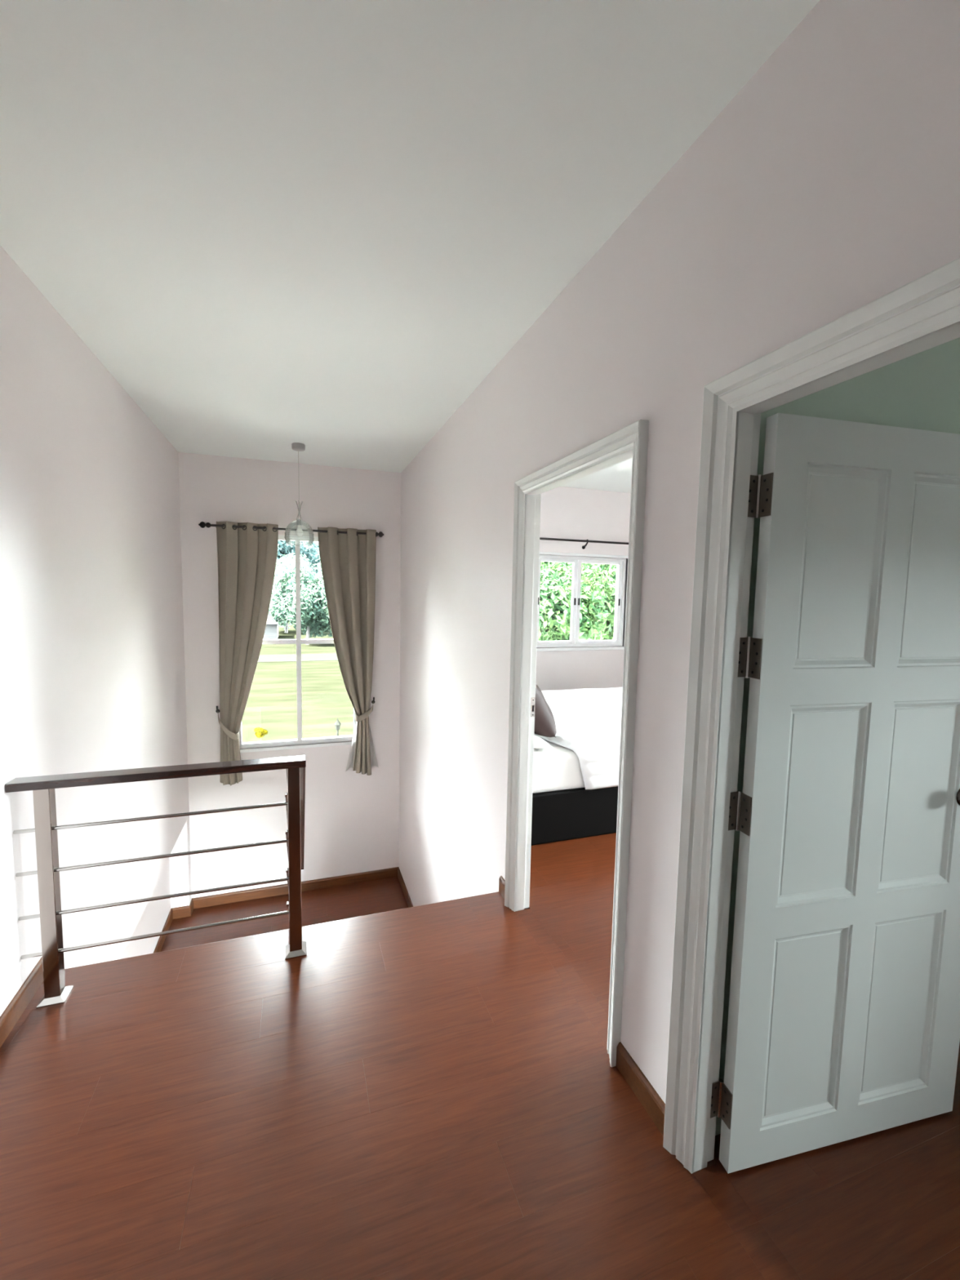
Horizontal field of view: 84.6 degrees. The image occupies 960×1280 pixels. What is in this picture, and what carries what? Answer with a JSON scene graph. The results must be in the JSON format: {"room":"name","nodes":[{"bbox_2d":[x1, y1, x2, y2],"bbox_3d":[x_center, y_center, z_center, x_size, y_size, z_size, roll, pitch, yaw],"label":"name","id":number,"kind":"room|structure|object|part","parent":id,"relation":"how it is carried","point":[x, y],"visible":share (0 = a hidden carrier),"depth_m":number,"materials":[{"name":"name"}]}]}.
{"room":"upstairs landing","nodes":[
{"label":"upstairs landing","id":0,"kind":"room"},
{"bbox_2d":[0,244,189,1016],"bbox_3d":[-1.511,0.343,1.001,0.270,3.285,7.910,-1,5,-19],"label":"wall","id":1,"kind":"structure","parent":0,"point":[92,671],"depth_m":2.49,"materials":[{"name":"white paint"}]},
{"bbox_2d":[0,955,43,1047],"bbox_3d":[-1.174,1.444,0.496,0.014,0.082,3.444,-1,5,-19],"label":"baseboard","id":2,"kind":"structure","parent":1,"relation":"attached to","point":[16,1006],"depth_m":1.90,"materials":[{"name":"brown wood"}]},
{"bbox_2d":[120,857,170,959],"bbox_3d":[-1.635,3.167,1.225,0.121,2.385,7.910,-1,5,-19],"label":"wall","id":3,"kind":"structure","parent":0,"point":[153,919],"depth_m":4.23,"materials":[{"name":"white paint"}]},
{"bbox_2d":[168,815,191,908],"bbox_3d":[-2.779,2.820,4.935,0.149,2.385,0.120,-1,5,-19],"label":"wall column","id":4,"kind":"structure","parent":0,"point":[180,866],"depth_m":4.82,"materials":[{"name":"white paint"}]},
{"bbox_2d":[177,452,400,897],"bbox_3d":[-1.886,1.161,5.236,2.312,5.670,0.160,-1,5,-19],"label":"wall","id":5,"kind":"structure","parent":0,"point":[352,818],"depth_m":5.10,"materials":[{"name":"white paint"}]},
{"bbox_2d":[153,866,413,952],"bbox_3d":[-1.659,2.533,4.690,2.112,0.100,1.260,-1,5,-19],"label":"baseboard","id":6,"kind":"structure","parent":5,"relation":"attached to","point":[278,890],"depth_m":5.18,"materials":[{"name":"brown wood"}]},
{"bbox_2d":[198,521,383,537],"bbox_3d":[-1.718,-1.027,4.937,1.626,0.057,0.124,-1,5,-19],"label":"curtain rod","id":7,"kind":"object","parent":5,"relation":"attached to","point":[202,524],"visible":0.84,"depth_m":4.84,"materials":[{"name":"black metal"}]},
{"bbox_2d":[216,520,278,785],"bbox_3d":[-2.135,0.143,4.865,0.549,2.412,0.154,-1,5,-19],"label":"curtain","id":8,"kind":"object","parent":7,"relation":"hanging from","point":[246,557],"visible":0.95,"depth_m":4.82,"materials":[{"name":"grey fabric"}]},
{"bbox_2d":[317,527,378,775],"bbox_3d":[-1.277,0.148,5.165,0.579,2.442,0.152,0,5,-17],"label":"curtain","id":9,"kind":"object","parent":7,"relation":"hanging from","point":[348,561],"visible":1,"depth_m":5.14,"materials":[{"name":"grey fabric"}]},
{"bbox_2d":[239,534,355,752],"bbox_3d":[-1.760,0.034,5.122,1.170,2.060,0.087,-1,5,-19],"label":"window","id":10,"kind":"structure","parent":5,"relation":"in","point":[298,641],"depth_m":5.12,"materials":[{"name":"white plastic"}]},
{"bbox_3d":[-1.770,1.047,5.185,1.170,0.030,0.032,-1,5,-19],"label":"sill","id":11,"kind":"part","parent":10,"relation":"part of","materials":[{"name":"white plastic"}]},
{"bbox_2d":[0,0,819,493],"bbox_3d":[1.340,-1.407,1.910,6.290,0.150,8.070,-1,5,-19],"label":"ceiling","id":12,"kind":"structure","parent":0,"point":[322,225],"depth_m":1.52,"materials":[{"name":"white paint"}]},
{"bbox_2d":[284,442,314,546],"bbox_3d":[-1.489,-1.191,4.341,0.238,0.814,0.238,-1,5,-19],"label":"pendant lamp","id":13,"kind":"object","parent":12,"relation":"hanging from","point":[297,446],"visible":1,"depth_m":4.32,"materials":[{"name":"grey"}]},
{"bbox_3d":[-1.487,-1.280,4.333,0.004,0.546,0.004,-1,5,-19],"label":"cord","id":14,"kind":"part","parent":13,"relation":"part of","materials":[{"name":"grey plastic"}]},
{"bbox_3d":[-1.490,-1.103,4.349,0.062,0.082,0.064,-1,5,-19],"label":"wire crown","id":15,"kind":"part","parent":13,"relation":"part of","materials":[{"name":"silver metal"}]},
{"bbox_3d":[-1.494,-0.902,4.367,0.056,0.097,0.056,-1,5,-19],"label":"bulb","id":16,"kind":"part","parent":13,"relation":"part of","materials":[{"name":"white glass"}]},
{"bbox_3d":[-1.494,-0.887,4.368,0.230,0.200,0.231,-1,5,-19],"label":"lamp shade","id":17,"kind":"part","parent":13,"relation":"part of","materials":[{"name":"clear glass"}]},
{"bbox_2d":[0,832,959,1279],"bbox_3d":[1.353,1.488,2.150,5.870,0.200,7.700,-1,5,-19],"label":"floor","id":18,"kind":"structure","parent":0,"point":[430,1091],"depth_m":1.51,"materials":[{"name":"brown wood"}]},
{"bbox_2d":[4,755,306,1008],"bbox_3d":[-1.521,1.567,3.009,0.997,2.320,1.932,-1,5,-19],"label":"railing","id":19,"kind":"object","parent":18,"relation":"on","point":[55,992],"visible":0.97,"depth_m":2.00,"materials":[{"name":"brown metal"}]},
{"bbox_3d":[-1.591,0.930,1.951,0.049,0.811,0.049,-1,5,-19],"label":"post","id":20,"kind":"part","parent":19,"relation":"part of","materials":[{"name":"brown wood"}]},
{"bbox_3d":[-1.598,1.336,1.986,0.086,0.020,0.086,-1,5,-19],"label":"plate","id":21,"kind":"part","parent":19,"relation":"part of","materials":[{"name":"silver metal"}]},
{"bbox_3d":[-1.236,0.685,2.046,0.924,0.013,0.013,-1,5,-19],"label":"rod","id":22,"kind":"part","parent":19,"relation":"part of","materials":[{"name":"silver metal"}]},
{"bbox_3d":[-1.240,0.845,2.060,0.924,0.013,0.013,-1,5,-19],"label":"rod","id":23,"kind":"part","parent":19,"relation":"part of","materials":[{"name":"silver metal"}]},
{"bbox_3d":[-1.243,1.011,2.075,0.924,0.013,0.013,-1,5,-19],"label":"rod","id":24,"kind":"part","parent":19,"relation":"part of","materials":[{"name":"silver metal"}]},
{"bbox_3d":[-1.246,1.159,2.088,0.924,0.013,0.013,-1,5,-19],"label":"rod","id":25,"kind":"part","parent":19,"relation":"part of","materials":[{"name":"silver metal"}]},
{"bbox_3d":[-1.195,0.509,2.034,0.996,0.030,0.074,-1,5,-19],"label":"handrail","id":26,"kind":"part","parent":19,"relation":"part of","materials":[{"name":"brown wood"}]},
{"bbox_3d":[-1.123,1.439,3.139,0.012,1.450,1.862,-1,5,-19],"label":"stair rod","id":27,"kind":"part","parent":19,"relation":"part of","materials":[{"name":"silver metal"}]},
{"bbox_3d":[-1.120,1.280,3.125,0.012,1.450,1.862,-1,5,-19],"label":"stair rod","id":28,"kind":"part","parent":19,"relation":"part of","materials":[{"name":"silver metal"}]},
{"bbox_3d":[-1.126,1.605,3.154,0.012,1.450,1.862,-1,5,-19],"label":"stair rod","id":29,"kind":"part","parent":19,"relation":"part of","materials":[{"name":"silver metal"}]},
{"bbox_3d":[-1.129,1.754,3.167,0.012,1.450,1.862,-1,5,-19],"label":"stair rod","id":30,"kind":"part","parent":19,"relation":"part of","materials":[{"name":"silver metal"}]},
{"bbox_3d":[-0.782,0.921,2.230,0.049,0.811,0.049,-1,5,-19],"label":"post","id":31,"kind":"part","parent":19,"relation":"part of","materials":[{"name":"brown wood"}]},
{"bbox_3d":[-1.085,1.129,3.138,0.079,1.451,1.827,-1,5,-19],"label":"stair handrail","id":32,"kind":"part","parent":19,"relation":"part of","materials":[{"name":"brown wood"}]},
{"bbox_3d":[-0.790,1.327,2.266,0.086,0.020,0.086,-1,5,-19],"label":"plate","id":33,"kind":"part","parent":19,"relation":"part of","materials":[{"name":"silver metal"}]},
{"bbox_2d":[531,739,617,845],"bbox_3d":[0.798,0.905,4.334,2.120,0.560,1.785,-1,5,-19],"label":"bed","id":34,"kind":"object","parent":18,"relation":"on","point":[562,808],"visible":0.02,"depth_m":3.31,"materials":[{"name":"black fabric"}]},
{"bbox_2d":[533,733,553,749],"bbox_3d":[0.164,0.612,3.557,0.411,0.151,0.660,-1,5,-19],"label":"pillow","id":35,"kind":"object","parent":34,"relation":"on","point":[539,743],"visible":0.04,"depth_m":3.33,"materials":[{"name":"white fabric"}]},
{"bbox_2d":[533,683,556,737],"bbox_3d":[0.292,0.426,3.558,0.319,0.375,0.480,-1,5,-23],"label":"cushion","id":36,"kind":"object","parent":35,"relation":"on","point":[544,722],"visible":0.23,"depth_m":3.39,"materials":[{"name":"grey fabric"}]},
{"bbox_3d":[0.796,0.749,4.318,2.070,0.248,1.755,-1,5,-19],"label":"mattress","id":37,"kind":"part","parent":34,"relation":"part of","materials":[{"name":"white fabric"}]},
{"bbox_2d":[535,687,622,789],"bbox_3d":[1.000,0.711,4.378,1.715,0.301,1.865,-1,5,-19],"label":"quilt","id":38,"kind":"object","parent":34,"relation":"on","point":[588,721],"visible":0.36,"depth_m":3.72,"materials":[{"name":"white fabric"}]},
{"bbox_2d":[535,486,631,690],"bbox_3d":[1.024,1.210,6.218,3.828,5.830,0.220,-1,5,-19],"label":"wall","id":39,"kind":"structure","parent":0,"point":[566,513],"depth_m":5.97,"materials":[{"name":"white paint"}]},
{"bbox_2d":[536,551,628,651],"bbox_3d":[1.143,-0.430,6.032,1.230,1.095,0.116,-1,5,-19],"label":"window","id":40,"kind":"structure","parent":39,"relation":"in","point":[574,644],"depth_m":6.04,"materials":[{"name":"white plastic"}]},
{"bbox_3d":[0.855,-0.432,5.957,0.507,0.960,0.040,-1,5,-19],"label":"sash","id":41,"kind":"part","parent":40,"relation":"part of","materials":[{"name":"white plastic"}]},
{"bbox_3d":[1.144,0.101,6.045,1.230,0.035,0.046,-1,5,-19],"label":"sill","id":42,"kind":"part","parent":40,"relation":"part of","materials":[{"name":"white plastic"}]},
{"bbox_3d":[1.377,-0.438,6.137,0.589,0.960,0.040,-1,5,-19],"label":"sash","id":43,"kind":"part","parent":40,"relation":"part of","materials":[{"name":"clear glass"}]},
{"bbox_2d":[539,537,628,549],"bbox_3d":[1.204,-1.070,5.894,1.870,0.106,0.106,-1,5,-19],"label":"curtain rod","id":44,"kind":"object","parent":39,"relation":"attached to","point":[540,538],"visible":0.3,"depth_m":5.85,"materials":[{"name":"black metal"}]},
{"bbox_2d":[398,0,959,1103],"bbox_3d":[0.486,1.507,1.804,0.079,5.670,7.910,-1,5,-19],"label":"wall","id":45,"kind":"structure","parent":0,"point":[828,184],"depth_m":1.51,"materials":[{"name":"white paint"}]},
{"bbox_2d":[504,419,648,1066],"bbox_3d":[0.348,0.335,2.113,0.112,2.066,0.952,-1,5,-19],"label":"door frame","id":46,"kind":"structure","parent":45,"relation":"attached to","point":[631,441],"depth_m":2.16,"materials":[{"name":"white paint"}]},
{"bbox_3d":[0.166,0.296,2.517,0.033,2.066,0.066,-1,5,-19],"label":"casing leg","id":47,"kind":"part","parent":46,"relation":"part of","materials":[{"name":"white paint"}]},
{"bbox_3d":[0.253,0.322,2.524,0.021,0.093,0.002,-1,5,-19],"label":"strike plate","id":48,"kind":"part","parent":46,"relation":"part of","materials":[{"name":"silver metal"}]},
{"bbox_3d":[0.455,0.375,1.683,0.033,2.066,0.066,-1,5,-19],"label":"casing leg","id":49,"kind":"part","parent":46,"relation":"part of","materials":[{"name":"white paint"}]},
{"bbox_2d":[498,875,665,1136],"bbox_3d":[0.323,1.329,2.126,0.014,0.082,1.335,-1,5,-19],"label":"baseboard","id":50,"kind":"structure","parent":45,"relation":"attached to","point":[637,1082],"depth_m":1.62,"materials":[{"name":"brown wood"}]},
{"bbox_2d":[662,257,959,1173],"bbox_3d":[0.751,0.442,0.952,0.112,2.071,0.996,-1,5,-19],"label":"door frame","id":51,"kind":"structure","parent":45,"relation":"attached to","point":[922,314],"depth_m":1.32,"materials":[{"name":"white paint"}]},
{"bbox_3d":[0.565,0.402,1.368,0.033,2.071,0.086,-1,5,-19],"label":"casing leg","id":52,"kind":"part","parent":51,"relation":"part of","materials":[{"name":"white paint"}]},
{"bbox_2d":[710,413,959,1173],"bbox_3d":[1.047,0.447,1.409,0.835,1.972,0.099,0,5,-13],"label":"door","id":53,"kind":"structure","parent":45,"relation":"in","point":[843,1024],"depth_m":1.40,"materials":[{"name":"white paint"}]},
{"bbox_3d":[0.633,1.249,1.433,0.037,0.100,0.003,-1,5,-19],"label":"hinge plate","id":54,"kind":"part","parent":53,"relation":"part of","materials":[{"name":"silver metal"}]},
{"bbox_3d":[0.661,1.250,1.418,0.003,0.100,0.037,0,5,-14],"label":"hinge plate","id":55,"kind":"part","parent":53,"relation":"part of","materials":[{"name":"metal"}]},
{"bbox_3d":[0.648,0.442,1.362,0.037,0.100,0.003,-1,5,-19],"label":"hinge plate","id":56,"kind":"part","parent":53,"relation":"part of","materials":[{"name":"silver metal"}]},
{"bbox_3d":[0.656,0.043,1.327,0.037,0.100,0.003,-1,5,-19],"label":"hinge plate","id":57,"kind":"part","parent":53,"relation":"part of","materials":[{"name":"silver metal"}]},
{"bbox_3d":[0.676,0.444,1.347,0.003,0.100,0.037,0,5,-14],"label":"hinge plate","id":58,"kind":"part","parent":53,"relation":"part of","materials":[{"name":"metal"}]},
{"bbox_3d":[0.664,-0.352,1.292,0.037,0.100,0.003,-1,5,-19],"label":"hinge plate","id":59,"kind":"part","parent":53,"relation":"part of","materials":[{"name":"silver metal"}]},
{"bbox_3d":[0.684,0.045,1.312,0.003,0.100,0.037,0,5,-14],"label":"hinge plate","id":60,"kind":"part","parent":53,"relation":"part of","materials":[{"name":"metal"}]},
{"bbox_3d":[0.692,-0.350,1.277,0.003,0.100,0.037,0,5,-14],"label":"hinge plate","id":61,"kind":"part","parent":53,"relation":"part of","materials":[{"name":"metal"}]},
{"bbox_3d":[0.883,1.050,1.451,0.257,0.553,0.035,0,5,-14],"label":"panel","id":62,"kind":"part","parent":53,"relation":"part of","materials":[{"name":"white paint"}]},
{"bbox_3d":[0.894,0.429,1.396,0.257,0.535,0.035,0,5,-14],"label":"panel","id":63,"kind":"part","parent":53,"relation":"part of","materials":[{"name":"white paint"}]},
{"bbox_3d":[0.906,-0.180,1.343,0.257,0.504,0.035,0,5,-14],"label":"panel","id":64,"kind":"part","parent":53,"relation":"part of","materials":[{"name":"white paint"}]},
{"bbox_3d":[1.206,1.050,1.529,0.260,0.553,0.035,0,5,-14],"label":"panel","id":65,"kind":"part","parent":53,"relation":"part of","materials":[{"name":"white paint"}]},
{"bbox_3d":[1.218,0.428,1.474,0.260,0.535,0.035,0,5,-14],"label":"panel","id":66,"kind":"part","parent":53,"relation":"part of","materials":[{"name":"white paint"}]},
{"bbox_3d":[1.229,-0.181,1.421,0.260,0.504,0.035,0,5,-14],"label":"panel","id":67,"kind":"part","parent":53,"relation":"part of","materials":[{"name":"white paint"}]},
{"bbox_3d":[1.379,0.445,1.464,0.060,0.060,0.062,0,5,-14],"label":"knob","id":68,"kind":"part","parent":53,"relation":"part of","materials":[{"name":"grey metal"}]},
{"bbox_2d":[715,337,959,1135],"bbox_3d":[2.487,1.589,2.227,3.978,5.830,0.115,-1,5,-19],"label":"wall partition","id":69,"kind":"structure","parent":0,"point":[921,390],"depth_m":1.49,"materials":[{"name":"white paint"}]},
{"bbox_3d":[0.830,4.394,2.275,5.440,0.150,7.760,-1,5,-19],"label":"floor","id":70,"kind":"structure","parent":0,"visible":0},
{"bbox_2d":[160,876,408,951],"bbox_3d":[-1.387,2.672,3.908,2.108,2.910,2.929,-1,5,-19],"label":"staircase","id":71,"kind":"structure","parent":70,"relation":"on","point":[322,905],"depth_m":4.98,"materials":[{"name":"brown wood"}]},
{"label":"outside","id":72,"kind":"structure","parent":0,"visible":0},
{"bbox_2d":[241,620,353,742],"bbox_3d":[-22.948,-0.548,66.374,320.000,0.100,380.000,-1,5,-19],"label":"lawn","id":73,"kind":"structure","parent":72,"point":[271,706],"depth_m":27.68,"materials":[{"name":"green plant"}]},
{"bbox_2d":[263,614,283,639],"bbox_3d":[-27.231,-1.840,61.579,8.000,3.150,5.200,-1,5,-19],"label":"house","id":74,"kind":"structure","parent":73,"relation":"on","point":[271,632],"depth_m":60.65,"materials":[{"name":"white paint"}]},
{"bbox_2d":[270,552,315,632],"bbox_3d":[-25.684,-6.170,69.203,8.887,10.514,8.982,2,5,8],"label":"tree","id":75,"kind":"object","parent":73,"relation":"on","point":[286,624],"visible":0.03,"depth_m":68.56,"materials":[{"name":"green plant"}]},
{"bbox_2d":[276,540,317,577],"bbox_3d":[-41.340,-14.870,100.903,19.919,21.700,21.489,-1,5,-19],"label":"tree","id":76,"kind":"object","parent":73,"relation":"on","point":[283,548],"visible":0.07,"depth_m":99.72,"materials":[{"name":"green plant"}]},
{"bbox_2d":[268,555,332,644],"bbox_3d":[-17.700,-4.071,55.508,8.912,9.034,8.633,-1,5,-19],"label":"tree","id":77,"kind":"object","parent":73,"relation":"on","point":[313,619],"visible":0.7,"depth_m":53.40,"materials":[{"name":"green plant"}]},
{"bbox_2d":[304,542,321,576],"bbox_3d":[-30.011,-16.428,117.688,22.322,22.296,23.583,-1,5,-19],"label":"tree","id":78,"kind":"object","parent":73,"relation":"on","point":[317,556],"visible":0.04,"depth_m":109.36,"materials":[{"name":"green plant"}]},
{"bbox_2d":[311,558,328,616],"bbox_3d":[-14.227,-4.894,57.244,8.672,10.499,9.339,-1,5,-19],"label":"tree","id":79,"kind":"object","parent":73,"relation":"on","point":[320,575],"visible":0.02,"depth_m":53.63,"materials":[{"name":"green plant"}]},
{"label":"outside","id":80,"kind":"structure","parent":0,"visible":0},
{"bbox_3d":[3.542,5.121,6.759,29.000,0.040,27.500,-1,5,-19],"label":"driveway","id":81,"kind":"object","parent":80,"visible":0},
{"bbox_2d":[253,727,267,737],"bbox_3d":[-7.054,2.977,16.977,0.447,0.358,0.458,-1,5,-19],"label":"bush","id":82,"kind":"object","parent":81,"relation":"on","point":[260,732],"visible":1,"depth_m":16.91,"materials":[{"name":"yellow plant"}]},
{"bbox_2d":[333,717,341,736],"bbox_3d":[-3.741,3.198,13.882,0.190,2.350,0.164,-1,5,-19],"label":"lantern","id":83,"kind":"object","parent":81,"relation":"on","point":[337,724],"visible":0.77,"depth_m":13.76,"materials":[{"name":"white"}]},
{"bbox_2d":[538,561,613,640],"bbox_3d":[1.128,1.355,10.092,2.606,6.879,2.544,2,5,12],"label":"tree","id":84,"kind":"object","parent":81,"relation":"on","point":[555,600],"visible":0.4,"depth_m":9.35,"materials":[{"name":"green plant"}]},
{"bbox_2d":[540,561,612,587],"bbox_3d":[2.648,-0.153,16.566,5.626,8.808,4.751,-4,7,-43],"label":"tree","id":85,"kind":"object","parent":81,"relation":"on","point":[547,563],"visible":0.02,"depth_m":14.47,"materials":[{"name":"green plant"}]},
{"bbox_2d":[565,563,617,639],"bbox_3d":[2.983,0.949,11.618,3.364,7.490,3.065,-3,7,-40],"label":"tree","id":86,"kind":"object","parent":81,"relation":"on","point":[610,575],"visible":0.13,"depth_m":10.40,"materials":[{"name":"green plant"}]},
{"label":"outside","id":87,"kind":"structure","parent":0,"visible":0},
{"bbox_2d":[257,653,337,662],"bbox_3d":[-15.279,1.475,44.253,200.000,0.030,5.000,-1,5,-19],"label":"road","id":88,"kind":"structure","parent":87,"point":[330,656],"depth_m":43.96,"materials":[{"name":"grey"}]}
]}

